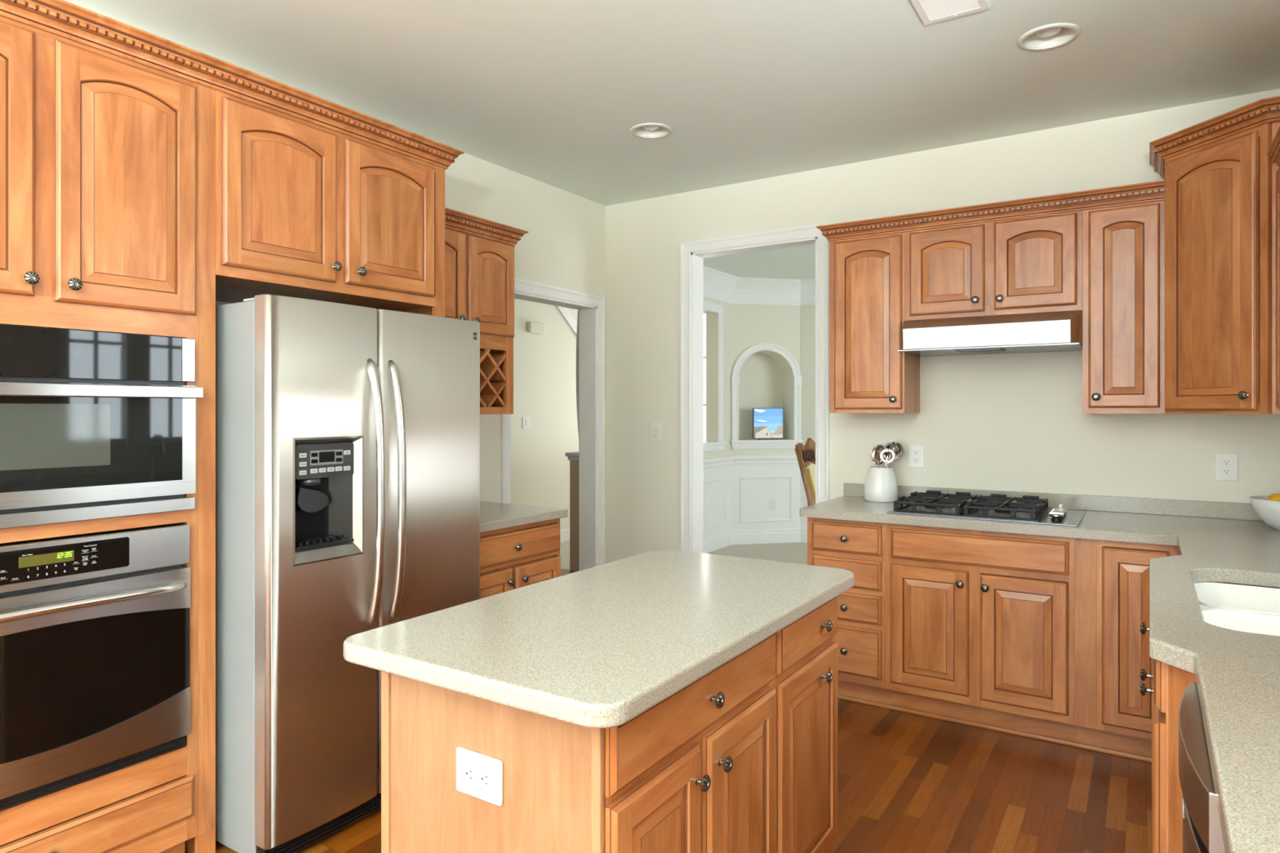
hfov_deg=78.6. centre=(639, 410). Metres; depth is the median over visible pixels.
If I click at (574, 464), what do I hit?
wall
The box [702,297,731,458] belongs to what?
wall
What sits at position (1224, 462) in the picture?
receptacle
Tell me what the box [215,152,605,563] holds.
wall
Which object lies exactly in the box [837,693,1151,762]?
trim
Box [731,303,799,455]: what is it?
wall
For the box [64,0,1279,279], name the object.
ceiling
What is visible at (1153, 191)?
crown molding
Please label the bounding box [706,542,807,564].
floor
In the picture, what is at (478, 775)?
wall outlet
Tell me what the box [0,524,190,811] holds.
wall oven
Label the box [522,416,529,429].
light switch
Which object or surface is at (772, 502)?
wall outlet
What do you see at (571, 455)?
trim
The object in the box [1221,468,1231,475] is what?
receptacle
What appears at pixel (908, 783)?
floor
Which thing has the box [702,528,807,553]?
baseboard
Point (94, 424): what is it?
microwave oven
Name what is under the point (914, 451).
receptacle
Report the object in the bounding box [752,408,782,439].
framed picture
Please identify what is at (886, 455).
ladle
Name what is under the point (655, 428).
light switch
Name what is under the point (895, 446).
ladle
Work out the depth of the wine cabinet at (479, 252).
3.78 m
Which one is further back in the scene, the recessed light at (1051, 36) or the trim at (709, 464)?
the trim at (709, 464)
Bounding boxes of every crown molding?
[0,0,464,168]
[816,179,1167,242]
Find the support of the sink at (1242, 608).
in the countertop at (1237, 673)
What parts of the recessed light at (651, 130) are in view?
bulb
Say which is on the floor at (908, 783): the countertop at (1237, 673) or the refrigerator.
the refrigerator
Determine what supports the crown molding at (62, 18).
attached to the upper cabinet at (304, 209)
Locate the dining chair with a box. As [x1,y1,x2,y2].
[794,438,815,506]
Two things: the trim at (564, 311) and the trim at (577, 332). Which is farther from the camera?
the trim at (564, 311)
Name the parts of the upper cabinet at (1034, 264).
door, knob, knob, door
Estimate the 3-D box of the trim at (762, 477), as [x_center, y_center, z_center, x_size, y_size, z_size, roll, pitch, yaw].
[1.413,0.925,7.756,2.390,0.465,0.820,0,0,-12]
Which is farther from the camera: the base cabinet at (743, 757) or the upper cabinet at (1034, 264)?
the upper cabinet at (1034, 264)
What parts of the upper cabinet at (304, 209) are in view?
door, knob, knob, door, panel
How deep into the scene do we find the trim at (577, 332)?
6.79 m
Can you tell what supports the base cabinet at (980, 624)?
on the floor at (908, 783)
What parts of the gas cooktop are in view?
burner, cooktop plate, burner, knob, knob, knob, knob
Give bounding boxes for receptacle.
[465,764,475,783]
[480,769,490,789]
[912,449,919,454]
[912,457,919,462]
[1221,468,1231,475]
[1222,459,1231,465]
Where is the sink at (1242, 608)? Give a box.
[1194,582,1279,635]
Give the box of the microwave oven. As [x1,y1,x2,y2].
[0,324,203,528]
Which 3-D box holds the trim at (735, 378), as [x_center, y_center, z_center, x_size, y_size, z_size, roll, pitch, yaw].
[1.319,-0.198,8.139,0.772,1.012,0.034,0,0,-12]
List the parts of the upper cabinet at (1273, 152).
crown, door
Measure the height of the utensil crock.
0.175 m
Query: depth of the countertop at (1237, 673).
1.62 m
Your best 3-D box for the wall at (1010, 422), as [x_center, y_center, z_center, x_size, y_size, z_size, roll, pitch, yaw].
[1.746,0.011,3.999,4.620,2.743,0.130,0,0,33]
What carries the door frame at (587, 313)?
in the wall at (564, 246)
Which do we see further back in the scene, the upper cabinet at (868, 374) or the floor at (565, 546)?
the floor at (565, 546)
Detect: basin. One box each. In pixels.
[1194,582,1279,616]
[1201,609,1279,635]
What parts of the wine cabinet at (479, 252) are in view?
door, knob, knob, frame, crown, door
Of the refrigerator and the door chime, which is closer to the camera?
the refrigerator
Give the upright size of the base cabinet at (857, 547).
0.874 m
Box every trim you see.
[500,277,604,565]
[555,306,577,335]
[564,451,578,460]
[575,309,578,434]
[680,222,829,551]
[702,265,815,306]
[702,300,723,441]
[702,441,727,452]
[702,454,812,471]
[702,476,791,530]
[730,342,801,439]
[730,440,803,448]
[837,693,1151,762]
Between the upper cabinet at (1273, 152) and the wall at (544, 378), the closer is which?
the upper cabinet at (1273, 152)
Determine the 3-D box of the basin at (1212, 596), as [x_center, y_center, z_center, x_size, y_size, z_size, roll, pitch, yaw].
[1.745,0.587,2.092,0.429,0.152,0.349,0,0,33]
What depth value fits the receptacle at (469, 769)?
1.48 m
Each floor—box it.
[184,568,1152,852]
[560,541,569,569]
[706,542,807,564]
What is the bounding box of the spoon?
[871,444,886,467]
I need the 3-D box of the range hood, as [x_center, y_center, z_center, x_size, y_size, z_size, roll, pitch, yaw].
[1.660,-0.356,3.696,0.758,0.166,0.469,0,0,33]
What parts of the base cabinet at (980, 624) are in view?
door, knob, knob, door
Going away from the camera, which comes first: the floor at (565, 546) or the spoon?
the spoon
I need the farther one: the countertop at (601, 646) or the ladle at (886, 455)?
the ladle at (886, 455)
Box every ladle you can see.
[880,448,894,467]
[884,440,903,467]
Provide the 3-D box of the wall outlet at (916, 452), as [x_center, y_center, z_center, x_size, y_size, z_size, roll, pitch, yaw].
[1.451,0.240,4.106,0.080,0.120,0.009,0,0,33]
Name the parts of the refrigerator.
dispenser spout, freezer door, dispenser panel, handle, handle, fridge door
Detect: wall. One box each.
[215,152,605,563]
[511,298,578,530]
[569,460,578,571]
[605,88,1279,563]
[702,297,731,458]
[702,466,808,538]
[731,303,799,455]
[800,304,815,445]
[800,306,800,373]
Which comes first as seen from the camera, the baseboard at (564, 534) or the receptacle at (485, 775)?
the receptacle at (485, 775)
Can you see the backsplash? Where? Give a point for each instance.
(1227, 510)
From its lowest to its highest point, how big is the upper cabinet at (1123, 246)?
0.910 m
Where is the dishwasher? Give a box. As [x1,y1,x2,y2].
[1178,681,1225,852]
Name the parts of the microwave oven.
door glass, control panel, trim, door, handle, panel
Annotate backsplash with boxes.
[843,482,1262,520]
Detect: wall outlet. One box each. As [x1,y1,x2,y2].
[456,746,502,805]
[769,498,776,510]
[908,444,924,467]
[1214,453,1238,480]
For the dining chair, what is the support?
on the floor at (795, 552)
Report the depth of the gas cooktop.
3.50 m
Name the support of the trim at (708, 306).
attached to the wall at (711, 317)
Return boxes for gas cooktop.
[887,490,1086,526]
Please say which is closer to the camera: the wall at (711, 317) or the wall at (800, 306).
the wall at (711, 317)
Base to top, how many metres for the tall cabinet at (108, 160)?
2.400 m
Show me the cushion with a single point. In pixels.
(810, 468)
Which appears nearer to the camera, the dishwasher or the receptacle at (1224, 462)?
the dishwasher
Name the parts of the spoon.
handle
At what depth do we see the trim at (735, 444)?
8.12 m
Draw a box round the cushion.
[804,462,815,504]
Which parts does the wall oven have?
handle, door glass, control panel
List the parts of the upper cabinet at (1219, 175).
door, crown, knob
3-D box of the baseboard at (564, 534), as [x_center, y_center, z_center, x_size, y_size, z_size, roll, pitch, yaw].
[-1.731,1.318,6.783,0.016,0.130,6.500,0,0,33]
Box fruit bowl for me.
[1248,495,1279,530]
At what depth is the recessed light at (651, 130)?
3.84 m
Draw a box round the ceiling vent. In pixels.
[910,0,989,25]
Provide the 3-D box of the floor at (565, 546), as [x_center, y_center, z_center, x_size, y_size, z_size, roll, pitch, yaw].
[0.195,1.383,7.912,2.280,0.001,2.770,0,0,33]
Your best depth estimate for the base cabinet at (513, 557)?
3.47 m
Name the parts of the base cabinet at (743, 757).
corner trim, panel, corner trim, door, drawer, knob, knob, frame, knob, door, door, drawer, knob, knob, rail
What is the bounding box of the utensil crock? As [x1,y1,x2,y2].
[863,466,897,502]
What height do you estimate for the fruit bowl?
0.122 m
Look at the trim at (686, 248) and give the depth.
4.60 m
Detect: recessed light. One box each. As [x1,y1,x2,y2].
[630,122,672,138]
[1017,22,1080,50]
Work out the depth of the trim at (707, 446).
7.69 m
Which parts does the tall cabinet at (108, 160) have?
door, knob, knob, drawer, door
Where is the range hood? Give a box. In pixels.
[897,310,1082,356]
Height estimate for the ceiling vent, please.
0.010 m
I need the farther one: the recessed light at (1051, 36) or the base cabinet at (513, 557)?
the base cabinet at (513, 557)
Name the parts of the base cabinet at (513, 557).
door, knob, knob, frame, drawer, knob, door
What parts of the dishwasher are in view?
door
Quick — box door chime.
[526,321,544,333]
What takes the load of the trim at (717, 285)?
attached to the wall at (807, 312)
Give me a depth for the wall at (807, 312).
8.20 m
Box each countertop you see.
[343,550,853,728]
[480,501,568,533]
[800,495,1279,852]
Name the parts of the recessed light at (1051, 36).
bulb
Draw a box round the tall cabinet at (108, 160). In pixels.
[0,15,215,852]
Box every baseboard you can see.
[560,528,569,542]
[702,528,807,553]
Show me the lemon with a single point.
(1275, 497)
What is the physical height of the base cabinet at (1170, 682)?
0.874 m
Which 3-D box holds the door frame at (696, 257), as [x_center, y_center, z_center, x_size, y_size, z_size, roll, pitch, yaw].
[0.695,0.203,4.681,0.816,2.361,0.136,0,0,33]
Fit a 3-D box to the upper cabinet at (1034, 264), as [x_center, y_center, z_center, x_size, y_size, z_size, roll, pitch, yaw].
[1.689,-0.668,3.740,0.760,0.458,0.363,0,0,33]
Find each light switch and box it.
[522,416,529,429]
[649,422,661,441]
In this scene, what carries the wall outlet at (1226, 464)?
attached to the wall at (1010, 422)
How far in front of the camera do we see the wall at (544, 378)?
7.95 m
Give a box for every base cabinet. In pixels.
[381,596,837,852]
[480,518,560,599]
[807,517,890,704]
[885,523,1075,742]
[1075,537,1178,757]
[1139,582,1279,852]
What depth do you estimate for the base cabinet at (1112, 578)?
3.08 m
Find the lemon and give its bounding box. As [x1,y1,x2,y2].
[1266,493,1279,501]
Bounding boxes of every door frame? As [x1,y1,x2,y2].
[510,291,596,570]
[691,237,817,552]
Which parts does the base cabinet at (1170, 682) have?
knob, knob, knob, door, door, frame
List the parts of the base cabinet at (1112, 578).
door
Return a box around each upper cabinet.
[215,89,454,317]
[830,232,919,413]
[904,210,1082,320]
[1082,200,1164,413]
[1149,95,1279,413]
[1266,126,1279,408]
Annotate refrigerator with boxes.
[215,293,479,852]
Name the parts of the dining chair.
crest rail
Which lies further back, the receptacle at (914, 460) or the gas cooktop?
the receptacle at (914, 460)
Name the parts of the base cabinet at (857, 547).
knob, knob, knob, drawer, drawer, drawer, drawer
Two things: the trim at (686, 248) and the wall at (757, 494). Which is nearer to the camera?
the trim at (686, 248)
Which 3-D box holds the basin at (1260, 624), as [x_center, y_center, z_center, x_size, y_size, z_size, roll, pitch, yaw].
[1.522,0.597,1.747,0.429,0.172,0.396,0,0,33]
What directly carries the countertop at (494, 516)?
on the base cabinet at (513, 557)
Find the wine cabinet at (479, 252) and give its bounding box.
[444,207,528,414]
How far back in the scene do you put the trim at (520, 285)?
5.11 m
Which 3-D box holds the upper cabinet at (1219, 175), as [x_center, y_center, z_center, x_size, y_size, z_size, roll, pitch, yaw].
[2.449,-0.554,3.080,0.739,1.134,0.682,0,0,33]

